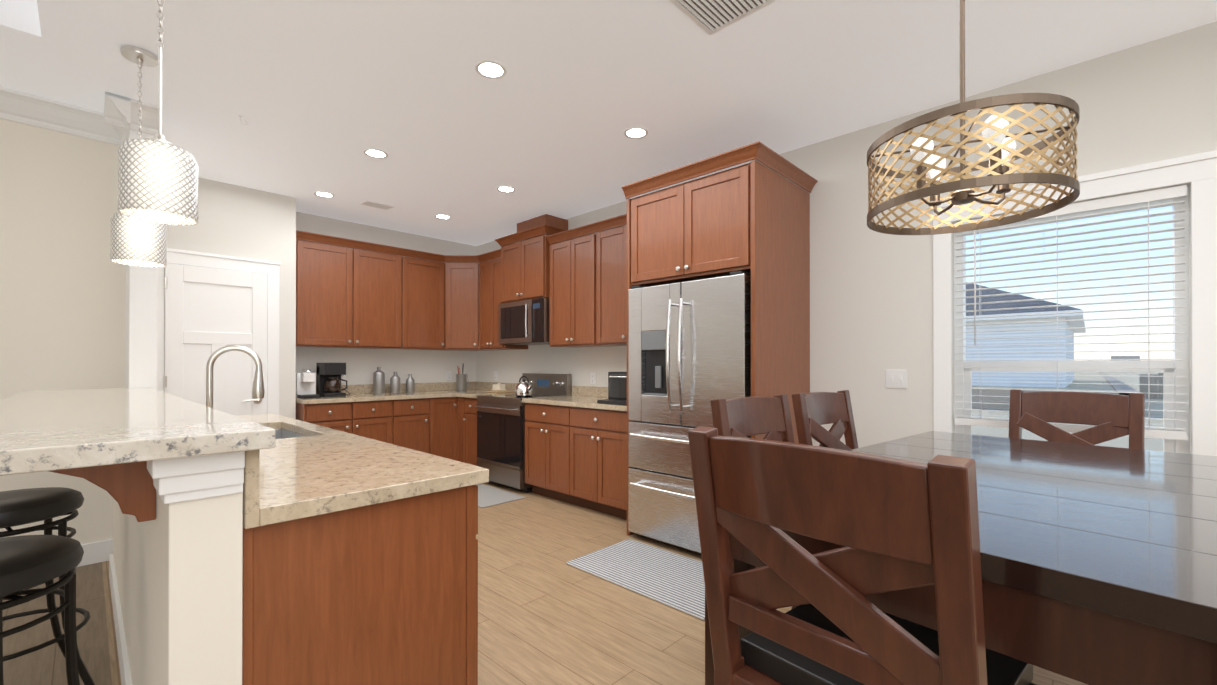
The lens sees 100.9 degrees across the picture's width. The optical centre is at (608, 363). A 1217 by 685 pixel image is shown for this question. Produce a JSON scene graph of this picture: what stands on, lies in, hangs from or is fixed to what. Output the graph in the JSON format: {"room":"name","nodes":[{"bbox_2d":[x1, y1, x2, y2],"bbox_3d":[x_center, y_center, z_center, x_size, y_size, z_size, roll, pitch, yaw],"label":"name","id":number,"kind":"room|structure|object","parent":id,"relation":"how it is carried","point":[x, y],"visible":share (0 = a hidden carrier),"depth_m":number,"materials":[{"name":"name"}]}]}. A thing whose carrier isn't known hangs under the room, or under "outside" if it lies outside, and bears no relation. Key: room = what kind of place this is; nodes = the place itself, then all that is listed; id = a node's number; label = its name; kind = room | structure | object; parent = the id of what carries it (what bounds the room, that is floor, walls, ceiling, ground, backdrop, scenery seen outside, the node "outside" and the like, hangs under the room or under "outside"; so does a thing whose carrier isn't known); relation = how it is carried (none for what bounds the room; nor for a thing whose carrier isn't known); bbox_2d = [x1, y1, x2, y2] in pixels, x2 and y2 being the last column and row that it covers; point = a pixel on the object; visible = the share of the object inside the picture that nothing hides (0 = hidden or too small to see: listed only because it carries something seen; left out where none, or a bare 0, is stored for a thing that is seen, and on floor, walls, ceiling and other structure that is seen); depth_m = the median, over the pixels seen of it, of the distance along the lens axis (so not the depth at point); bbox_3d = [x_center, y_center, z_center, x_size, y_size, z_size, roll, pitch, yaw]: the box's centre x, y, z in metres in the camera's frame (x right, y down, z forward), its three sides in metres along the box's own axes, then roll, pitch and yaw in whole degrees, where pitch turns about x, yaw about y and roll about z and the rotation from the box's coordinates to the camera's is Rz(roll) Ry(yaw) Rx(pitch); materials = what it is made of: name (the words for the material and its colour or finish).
{"room":"kitchen and dining room","nodes":[
{"label":"kitchen and dining room","id":0,"kind":"room"},
{"bbox_2d":[0,119,125,543],"bbox_3d":[-5.187,-0.151,2.092,1.460,2.770,4.800,0,0,44],"label":"wall","id":1,"kind":"structure","parent":0,"point":[62,301],"depth_m":3.02,"materials":[{"name":"beige paint"}]},
{"bbox_2d":[0,86,157,145],"bbox_3d":[-4.500,-1.466,1.429,0.455,0.145,4.790,0,0,44],"label":"crown molding","id":2,"kind":"structure","parent":1,"relation":"attached to","point":[115,122],"depth_m":2.96,"materials":[{"name":"white"}]},
{"bbox_2d":[77,539,112,566],"bbox_3d":[-4.691,1.167,1.538,0.015,0.130,4.635,0,0,44],"label":"baseboard","id":3,"kind":"structure","parent":1,"relation":"attached to","point":[98,552],"depth_m":3.11,"materials":[{"name":"white"}]},
{"bbox_2d":[126,129,156,388],"bbox_3d":[-2.922,-0.147,3.143,0.350,2.770,0.125,0,0,44],"label":"wall","id":4,"kind":"structure","parent":0,"point":[141,327],"depth_m":3.02,"materials":[{"name":"white paint"}]},
{"bbox_2d":[113,451,244,684],"bbox_3d":[-1.832,0.709,1.982,2.826,1.050,0.146,0,0,44],"label":"wall","id":5,"kind":"structure","parent":0,"point":[178,562],"depth_m":1.04,"materials":[{"name":"beige paint"}]},
{"bbox_2d":[107,551,131,684],"bbox_3d":[-1.866,1.169,1.952,2.815,0.130,0.035,0,0,44],"label":"baseboard","id":6,"kind":"structure","parent":5,"relation":"attached to","point":[125,674],"depth_m":2.16,"materials":[{"name":"white"}]},
{"bbox_2d":[0,387,274,521],"bbox_3d":[-1.906,0.250,1.867,2.858,0.217,0.504,0,0,44],"label":"bar","id":7,"kind":"object","parent":5,"relation":"on","point":[111,441],"visible":1,"depth_m":1.09,"materials":[{"name":"stone"}]},
{"bbox_2d":[157,248,280,415],"bbox_3d":[-3.245,0.167,4.191,0.088,2.150,0.884,0,0,44],"label":"door","id":8,"kind":"structure","parent":0,"point":[210,309],"depth_m":4.20,"materials":[{"name":"white wood"}]},
{"bbox_2d":[164,177,295,418],"bbox_3d":[-3.467,-0.142,4.481,0.630,2.770,1.030,0,0,44],"label":"wall","id":9,"kind":"structure","parent":0,"point":[240,221],"depth_m":4.43,"materials":[{"name":"white paint"}]},
{"bbox_2d":[296,230,395,348],"bbox_3d":[-2.703,-0.706,5.254,0.336,1.089,1.080,0,0,44],"label":"upper cabinet","id":10,"kind":"object","parent":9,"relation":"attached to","point":[348,295],"depth_m":5.07,"materials":[{"name":"brown wood"}]},
{"bbox_2d":[268,425,283,436],"bbox_3d":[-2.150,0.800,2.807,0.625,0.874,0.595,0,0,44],"label":"sink","id":11,"kind":"object","parent":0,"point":[279,429],"depth_m":2.77,"materials":[{"name":"silver metal"}]},
{"bbox_2d":[284,429,299,436],"bbox_3d":[-1.539,0.449,2.531,0.774,0.173,0.011,0,0,44],"label":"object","id":12,"kind":"structure","parent":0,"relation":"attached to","point":[286,434],"depth_m":2.67,"materials":[{"name":"silver metal"}]},
{"bbox_2d":[296,212,475,384],"bbox_3d":[-2.528,-0.138,5.798,0.160,2.770,2.170,0,0,44],"label":"wall","id":13,"kind":"structure","parent":0,"point":[423,366],"depth_m":5.70,"materials":[{"name":"white paint"}]},
{"bbox_2d":[341,375,345,382],"bbox_3d":[-2.833,0.151,5.356,0.010,0.115,0.072,0,0,44],"label":"electrical outlet","id":14,"kind":"object","parent":13,"relation":"attached to","point":[343,377],"visible":0.38,"depth_m":5.36,"materials":[{"name":"white plastic"}]},
{"bbox_2d":[316,381,475,392],"bbox_3d":[-2.460,0.283,5.732,0.020,0.100,2.121,0,0,44],"label":"backsplash","id":15,"kind":"structure","parent":13,"relation":"attached to","point":[419,387],"depth_m":5.91,"materials":[{"name":"beige stone"}]},
{"bbox_2d":[396,247,439,349],"bbox_3d":[-2.182,-0.704,5.763,0.383,1.089,0.627,0,0,44],"label":"upper cabinet","id":16,"kind":"object","parent":13,"relation":"attached to","point":[417,280],"depth_m":5.62,"materials":[{"name":"brown wood"}]},
{"bbox_2d":[446,371,450,379],"bbox_3d":[-1.982,0.154,6.241,0.010,0.115,0.072,0,0,44],"label":"electrical outlet","id":17,"kind":"object","parent":13,"relation":"attached to","point":[448,375],"visible":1,"depth_m":6.23,"materials":[{"name":"white plastic"}]},
{"bbox_2d":[2,482,1087,684],"bbox_3d":[-1.246,1.289,0.624,9.150,0.120,8.150,0,0,44],"label":"floor","id":18,"kind":"structure","parent":0,"point":[547,615],"depth_m":2.40,"materials":[{"name":"brown wood"}]},
{"bbox_2d":[0,535,83,684],"bbox_3d":[-1.563,0.851,1.227,0.452,0.760,0.452,0,0,9],"label":"bar stool","id":19,"kind":"object","parent":18,"relation":"on","point":[27,562],"visible":1,"depth_m":1.27,"materials":[{"name":"black leather"}]},
{"bbox_2d":[0,487,94,684],"bbox_3d":[-2.125,0.853,1.768,0.452,0.760,0.452,0,0,34],"label":"bar stool","id":20,"kind":"object","parent":18,"relation":"on","point":[47,505],"visible":0.75,"depth_m":1.79,"materials":[{"name":"black leather"}]},
{"bbox_2d":[296,401,399,445],"bbox_3d":[-2.676,0.808,5.068,0.627,0.874,0.856,0,0,44],"label":"base cabinet","id":21,"kind":"object","parent":18,"relation":"on","point":[376,420],"depth_m":4.89,"materials":[{"name":"brown wood"}]},
{"bbox_2d":[296,389,491,404],"bbox_3d":[-2.225,0.352,5.521,0.652,0.040,2.142,0,0,44],"label":"countertop","id":22,"kind":"structure","parent":21,"relation":"on","point":[427,392],"depth_m":5.17,"materials":[{"name":"beige stone"}]},
{"bbox_2d":[296,369,319,398],"bbox_3d":[-2.933,0.190,4.855,0.360,0.276,0.160,0,0,44],"label":"espresso machine","id":23,"kind":"object","parent":22,"relation":"on","point":[306,384],"visible":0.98,"depth_m":4.77,"materials":[{"name":"white plastic"}]},
{"bbox_2d":[316,363,346,396],"bbox_3d":[-2.768,0.162,5.041,0.240,0.335,0.222,0,0,44],"label":"coffee maker","id":24,"kind":"object","parent":22,"relation":"on","point":[328,379],"visible":0.98,"depth_m":4.97,"materials":[{"name":"black plastic"}]},
{"bbox_2d":[373,367,384,393],"bbox_3d":[-2.496,0.185,5.469,0.116,0.291,0.116,0,0,44],"label":"canister","id":25,"kind":"object","parent":22,"relation":"on","point":[378,381],"visible":0.96,"depth_m":5.42,"materials":[{"name":"grey metal"}]},
{"bbox_2d":[390,372,399,392],"bbox_3d":[-2.372,0.213,5.598,0.104,0.236,0.104,0,0,44],"label":"canister","id":26,"kind":"object","parent":22,"relation":"on","point":[395,383],"visible":1,"depth_m":5.56,"materials":[{"name":"grey metal"}]},
{"bbox_2d":[406,374,414,392],"bbox_3d":[-2.255,0.226,5.720,0.092,0.211,0.092,0,0,44],"label":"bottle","id":27,"kind":"object","parent":22,"relation":"on","point":[410,384],"visible":1,"depth_m":5.68,"materials":[{"name":"grey metal"}]},
{"bbox_2d":[456,364,468,390],"bbox_3d":[-1.791,0.168,6.160,0.126,0.330,0.148,0,0,44],"label":"utensil crock","id":28,"kind":"object","parent":22,"relation":"on","point":[461,381],"visible":1,"depth_m":6.11,"materials":[{"name":"grey metal"}]},
{"bbox_2d":[242,485,477,684],"bbox_3d":[-1.017,0.796,1.718,1.185,0.874,0.595,0,0,44],"label":"base cabinet","id":29,"kind":"object","parent":18,"relation":"on","point":[360,560],"depth_m":1.29,"materials":[{"name":"brown wood"}]},
{"bbox_2d":[236,413,488,528],"bbox_3d":[-1.469,0.341,2.178,2.520,0.040,0.580,0,0,44],"label":"countertop","id":30,"kind":"structure","parent":29,"relation":"on","point":[319,472],"depth_m":1.44,"materials":[{"name":"beige stone"}]},
{"bbox_2d":[206,345,264,408],"bbox_3d":[-1.649,0.119,2.210,0.227,0.400,0.104,0,0,-34],"label":"faucet","id":31,"kind":"object","parent":30,"relation":"on","point":[258,391],"visible":0.6,"depth_m":2.23,"materials":[{"name":"silver metal"}]},
{"bbox_2d":[400,397,423,451],"bbox_3d":[-2.285,0.809,5.475,0.627,0.874,0.514,0,0,44],"label":"base cabinet","id":32,"kind":"object","parent":18,"relation":"on","point":[411,412],"depth_m":5.27,"materials":[{"name":"brown wood"}]},
{"bbox_2d":[424,397,451,458],"bbox_3d":[-2.041,0.810,5.708,0.656,0.874,0.401,0,0,44],"label":"base cabinet","id":33,"kind":"object","parent":18,"relation":"on","point":[437,410],"depth_m":5.48,"materials":[{"name":"brown wood"}]},
{"bbox_2d":[456,389,508,396],"bbox_3d":[-1.312,0.353,5.676,0.450,0.040,0.652,0,0,44],"label":"countertop","id":34,"kind":"structure","parent":33,"relation":"on","point":[457,394],"depth_m":5.53,"materials":[{"name":"beige stone"}]},
{"bbox_2d":[486,390,513,392],"bbox_3d":[-1.233,0.324,5.787,0.240,0.016,0.270,0,0,44],"label":"cutting board","id":35,"kind":"object","parent":34,"relation":"on","point":[499,391],"visible":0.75,"depth_m":5.70,"materials":[{"name":"brown wood"}]},
{"bbox_2d":[491,383,505,389],"bbox_3d":[-1.285,0.273,5.899,0.170,0.083,0.100,0,0,44],"label":"butter dish","id":36,"kind":"object","parent":35,"relation":"on","point":[498,386],"visible":1,"depth_m":5.86,"materials":[{"name":"beige ceramic"}]},
{"bbox_2d":[452,397,463,462],"bbox_3d":[-1.431,0.810,5.775,0.229,0.874,0.672,0,0,44],"label":"base cabinet","id":37,"kind":"object","parent":18,"relation":"on","point":[457,402],"depth_m":5.60,"materials":[{"name":"brown wood"}]},
{"bbox_2d":[464,397,477,465],"bbox_3d":[-1.270,0.810,5.652,0.360,0.874,0.627,0,0,44],"label":"base cabinet","id":38,"kind":"object","parent":18,"relation":"on","point":[470,411],"depth_m":5.44,"materials":[{"name":"brown wood"}]},
{"bbox_2d":[476,484,525,507],"bbox_3d":[-1.263,1.237,4.793,0.950,0.011,0.460,0,0,44],"label":"area rug","id":39,"kind":"object","parent":18,"relation":"on","point":[488,496],"visible":0.48,"depth_m":4.65,"materials":[{"name":"grey fabric"}]},
{"bbox_2d":[475,373,570,492],"bbox_3d":[-0.902,0.678,5.221,0.760,1.135,0.706,0,0,44],"label":"range","id":40,"kind":"object","parent":18,"relation":"on","point":[501,420],"visible":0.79,"depth_m":5.01,"materials":[{"name":"grey metal"}]},
{"bbox_2d":[514,376,533,396],"bbox_3d":[-0.831,0.227,5.020,0.236,0.207,0.192,0,0,44],"label":"kettle","id":41,"kind":"object","parent":40,"relation":"on","point":[523,389],"visible":1,"depth_m":4.96,"materials":[{"name":"silver metal"}]},
{"bbox_2d":[522,401,563,501],"bbox_3d":[-0.333,0.806,4.752,0.700,0.874,0.627,0,0,44],"label":"base cabinet","id":42,"kind":"object","parent":18,"relation":"on","point":[544,424],"depth_m":4.56,"materials":[{"name":"brown wood"}]},
{"bbox_2d":[564,405,626,519],"bbox_3d":[0.151,0.805,4.287,0.863,0.874,0.627,0,0,44],"label":"base cabinet","id":43,"kind":"object","parent":18,"relation":"on","point":[576,447],"depth_m":4.10,"materials":[{"name":"brown wood"}]},
{"bbox_2d":[522,397,626,412],"bbox_3d":[-0.070,0.349,4.484,1.452,0.040,0.652,0,0,44],"label":"countertop","id":44,"kind":"structure","parent":43,"relation":"on","point":[576,402],"depth_m":4.40,"materials":[{"name":"beige stone"}]},
{"bbox_2d":[597,372,626,405],"bbox_3d":[0.235,0.198,4.155,0.440,0.255,0.550,0,0,44],"label":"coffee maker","id":45,"kind":"object","parent":44,"relation":"on","point":[617,388],"visible":0.4,"depth_m":4.12,"materials":[{"name":"black plastic"}]},
{"bbox_2d":[566,539,704,620],"bbox_3d":[0.300,1.230,2.963,1.000,0.012,0.585,0,0,44],"label":"area rug","id":46,"kind":"object","parent":18,"relation":"on","point":[672,580],"visible":0.71,"depth_m":2.94,"materials":[{"name":"grey fabric"}]},
{"bbox_2d":[628,271,750,552],"bbox_3d":[0.712,0.347,3.517,0.910,1.785,0.889,0,0,44],"label":"fridge","id":47,"kind":"object","parent":18,"relation":"on","point":[689,350],"visible":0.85,"depth_m":3.27,"materials":[{"name":"silver metal"}]},
{"bbox_2d":[621,141,817,567],"bbox_3d":[0.770,-0.013,3.539,1.063,2.505,0.852,0,0,44],"label":"tall cabinet","id":48,"kind":"object","parent":18,"relation":"on","point":[753,217],"visible":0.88,"depth_m":3.21,"materials":[{"name":"brown wood"}]},
{"bbox_2d":[710,394,796,608],"bbox_3d":[0.724,0.682,1.829,0.470,1.103,0.550,0,0,-40],"label":"dining chair","id":49,"kind":"object","parent":18,"relation":"on","point":[743,417],"visible":0.21,"depth_m":2.02,"materials":[{"name":"brown wood"}]},
{"bbox_2d":[792,390,857,449],"bbox_3d":[1.159,0.683,2.190,0.470,1.103,0.550,0,0,-40],"label":"dining chair","id":50,"kind":"object","parent":18,"relation":"on","point":[814,412],"visible":0.27,"depth_m":2.35,"materials":[{"name":"brown wood"}]},
{"bbox_2d":[688,426,1036,684],"bbox_3d":[0.504,0.679,0.983,0.550,1.103,0.470,0,0,-40],"label":"dining chair","id":51,"kind":"object","parent":18,"relation":"on","point":[892,524],"visible":1,"depth_m":0.81,"materials":[{"name":"brown wood"}]},
{"bbox_2d":[705,431,1216,684],"bbox_3d":[1.148,0.772,1.473,1.658,0.920,0.880,0,0,-40],"label":"dining table","id":52,"kind":"object","parent":18,"relation":"on","point":[1098,565],"visible":0.52,"depth_m":0.85,"materials":[{"name":"brown wood"}]},
{"bbox_2d":[1008,389,1144,449],"bbox_3d":[2.034,0.683,2.246,0.550,1.103,0.470,0,0,-40],"label":"dining chair","id":53,"kind":"object","parent":18,"relation":"on","point":[1112,416],"visible":0.23,"depth_m":2.37,"materials":[{"name":"brown wood"}]},
{"bbox_2d":[0,0,1216,245],"bbox_3d":[-1.246,-1.711,0.634,9.150,0.340,8.150,0,0,44],"label":"ceiling","id":54,"kind":"structure","parent":0,"point":[320,94],"depth_m":2.71,"materials":[{"name":"white paint"}]},
{"bbox_2d":[110,45,166,266],"bbox_3d":[-2.324,-1.014,2.492,0.208,1.040,0.208,0,0,44],"label":"pendant light","id":55,"kind":"object","parent":54,"relation":"hanging from","point":[136,242],"visible":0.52,"depth_m":2.44,"materials":[{"name":"silver metal"}]},
{"bbox_2d":[117,0,198,225],"bbox_3d":[-1.530,-1.017,1.716,0.208,1.040,0.208,0,0,44],"label":"pendant light","id":56,"kind":"object","parent":54,"relation":"hanging from","point":[158,178],"visible":1,"depth_m":1.65,"materials":[{"name":"silver metal"}]},
{"bbox_2d":[314,191,334,197],"bbox_3d":[-2.570,-1.524,4.547,0.164,0.006,0.164,0,0,44],"label":"recessed light","id":57,"kind":"object","parent":54,"relation":"in","point":[324,194],"visible":0.98,"depth_m":4.54,"materials":[{"name":"white"}]},
{"bbox_2d":[363,149,387,158],"bbox_3d":[-1.696,-1.527,3.666,0.164,0.006,0.164,0,0,44],"label":"recessed light","id":58,"kind":"object","parent":54,"relation":"in","point":[376,153],"visible":1,"depth_m":3.66,"materials":[{"name":"white"}]},
{"bbox_2d":[360,200,393,209],"bbox_3d":[-2.233,-1.521,4.847,0.150,0.010,0.260,0,0,44],"label":"ceiling vent","id":59,"kind":"object","parent":54,"relation":"in","point":[376,205],"visible":0.98,"depth_m":4.84,"materials":[{"name":"white metal"}]},
{"bbox_2d":[435,214,450,218],"bbox_3d":[-1.721,-1.522,5.229,0.164,0.006,0.164,0,0,44],"label":"recessed light","id":60,"kind":"object","parent":54,"relation":"in","point":[440,216],"visible":0.96,"depth_m":5.21,"materials":[{"name":"white"}]},
{"bbox_2d":[475,60,506,78],"bbox_3d":[-0.615,-1.531,2.627,0.164,0.006,0.164,0,0,44],"label":"recessed light","id":61,"kind":"object","parent":54,"relation":"in","point":[489,69],"visible":1,"depth_m":2.62,"materials":[{"name":"white"}]},
{"bbox_2d":[497,186,515,192],"bbox_3d":[-0.898,-1.525,4.410,0.164,0.006,0.164,0,0,44],"label":"recessed light","id":62,"kind":"object","parent":54,"relation":"in","point":[506,189],"visible":1,"depth_m":4.41,"materials":[{"name":"white"}]},
{"bbox_2d":[624,127,648,138],"bbox_3d":[0.184,-1.528,3.343,0.164,0.006,0.164,0,0,44],"label":"recessed light","id":63,"kind":"object","parent":54,"relation":"in","point":[636,133],"visible":1,"depth_m":3.34,"materials":[{"name":"white"}]},
{"bbox_2d":[669,0,774,35],"bbox_3d":[0.478,-1.530,2.118,0.320,0.010,0.320,0,0,44],"label":"ceiling vent","id":64,"kind":"object","parent":54,"relation":"in","point":[710,17],"visible":1,"depth_m":2.18,"materials":[{"name":"white metal"}]},
{"bbox_2d":[867,0,1079,234],"bbox_3d":[1.070,-0.994,1.520,0.516,1.083,0.516,0,0,44],"label":"chandelier","id":65,"kind":"object","parent":54,"relation":"hanging from","point":[962,186],"visible":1,"depth_m":1.41,"materials":[{"name":"brown metal"}]},
{"bbox_2d":[476,21,1216,453],"bbox_3d":[1.524,-0.146,3.521,9.160,2.770,0.160,0,0,44],"label":"wall","id":66,"kind":"structure","parent":0,"point":[872,291],"depth_m":3.12,"materials":[{"name":"white paint"}]},
{"bbox_2d":[440,255,487,350],"bbox_3d":[-1.713,-0.703,6.048,0.664,1.089,0.677,0,0,44],"label":"upper cabinet","id":67,"kind":"object","parent":66,"relation":"attached to","point":[457,272],"depth_m":5.86,"materials":[{"name":"brown wood"}]},
{"bbox_2d":[494,371,497,379],"bbox_3d":[-1.387,0.153,6.197,0.072,0.115,0.010,0,0,44],"label":"electrical outlet","id":68,"kind":"object","parent":66,"relation":"attached to","point":[495,375],"visible":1,"depth_m":6.19,"materials":[{"name":"white plastic"}]},
{"bbox_2d":[476,249,527,349],"bbox_3d":[-1.250,-0.704,5.807,0.558,1.089,0.383,0,0,44],"label":"upper cabinet","id":69,"kind":"object","parent":66,"relation":"attached to","point":[488,272],"depth_m":5.73,"materials":[{"name":"brown wood"}]},
{"bbox_2d":[496,226,559,305],"bbox_3d":[-0.773,-0.999,5.347,0.759,0.701,0.387,0,0,44],"label":"upper cabinet","id":70,"kind":"object","parent":66,"relation":"attached to","point":[523,264],"depth_m":5.17,"materials":[{"name":"brown wood"}]},
{"bbox_2d":[499,298,548,344],"bbox_3d":[-0.801,-0.425,5.315,0.752,0.437,0.464,0,0,44],"label":"microwave","id":71,"kind":"object","parent":70,"relation":"attached to","point":[525,322],"visible":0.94,"depth_m":5.13,"materials":[{"name":"grey metal"}]},
{"bbox_2d":[476,381,607,396],"bbox_3d":[-0.527,0.282,5.360,3.324,0.100,0.021,0,0,44],"label":"backsplash","id":72,"kind":"structure","parent":66,"relation":"attached to","point":[577,391],"depth_m":5.11,"materials":[{"name":"beige stone"}]},
{"bbox_2d":[517,214,571,229],"bbox_3d":[-0.705,-1.427,5.346,0.500,0.155,0.297,0,0,44],"label":"crown molding","id":73,"kind":"structure","parent":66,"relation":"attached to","point":[544,220],"depth_m":5.19,"materials":[{"name":"brown wood"}]},
{"bbox_2d":[548,226,606,347],"bbox_3d":[-0.217,-0.707,4.846,0.724,1.089,0.337,0,0,44],"label":"upper cabinet","id":74,"kind":"object","parent":66,"relation":"attached to","point":[567,255],"depth_m":4.77,"materials":[{"name":"brown wood"}]},
{"bbox_2d":[590,372,595,383],"bbox_3d":[-0.157,0.149,5.016,0.072,0.115,0.010,0,0,44],"label":"electrical outlet","id":75,"kind":"object","parent":66,"relation":"attached to","point":[592,378],"visible":1,"depth_m":5.01,"materials":[{"name":"white plastic"}]},
{"bbox_2d":[588,214,626,345],"bbox_3d":[0.257,-0.709,4.392,0.848,1.089,0.337,0,0,44],"label":"upper cabinet","id":76,"kind":"object","parent":66,"relation":"attached to","point":[607,250],"depth_m":4.42,"materials":[{"name":"brown wood"}]},
{"bbox_2d":[886,370,906,387],"bbox_3d":[1.794,0.098,3.137,0.118,0.115,0.016,0,0,44],"label":"switch plate","id":77,"kind":"object","parent":66,"relation":"attached to","point":[896,378],"visible":1,"depth_m":3.14,"materials":[{"name":"white plastic"}]},
{"bbox_2d":[931,150,1216,455],"bbox_3d":[2.378,-0.025,2.662,1.140,1.843,0.205,0,0,44],"label":"window","id":78,"kind":"structure","parent":66,"relation":"in","point":[1198,172],"depth_m":2.43,"materials":[{"name":"white"}]},
{"bbox_2d":[954,185,1187,439],"bbox_3d":[2.357,-0.233,2.641,0.896,1.179,0.058,0,0,44],"label":"window blinds","id":79,"kind":"object","parent":78,"relation":"attached to","point":[1150,196],"visible":0.79,"depth_m":2.57,"materials":[{"name":"white plastic"}]},
{"label":"outside","id":80,"kind":"structure","parent":0,"visible":0},
{"bbox_2d":[972,372,1163,451],"bbox_3d":[67.626,1.602,78.709,300.000,0.800,199.800,0,0,44],"label":"ground","id":81,"kind":"structure","parent":80,"point":[1106,388],"depth_m":17.61,"materials":[{"name":"beige plant"}]},
{"bbox_2d":[966,284,1085,387],"bbox_3d":[15.790,-2.309,32.699,22.040,6.700,15.040,0,0,44],"label":"house","id":82,"kind":"structure","parent":81,"relation":"on","point":[1010,382],"depth_m":21.54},
{"bbox_2d":[972,376,1140,409],"bbox_3d":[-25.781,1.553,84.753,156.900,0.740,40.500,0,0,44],"label":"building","id":83,"kind":"structure","parent":81,"relation":"on","point":[1116,386],"depth_m":18.43,"materials":[{"name":"beige"}]},
{"bbox_2d":[1086,356,1139,360],"bbox_3d":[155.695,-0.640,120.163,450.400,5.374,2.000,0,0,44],"label":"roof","id":84,"kind":"object","parent":81,"relation":"on","point":[1122,357],"depth_m":135.39,"materials":[{"name":"grey"}]},
{"bbox_2d":[1139,373,1162,398],"bbox_3d":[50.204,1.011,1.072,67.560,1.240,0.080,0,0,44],"label":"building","id":85,"kind":"structure","parent":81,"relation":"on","point":[1144,380],"depth_m":24.15,"materials":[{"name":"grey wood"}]}
]}

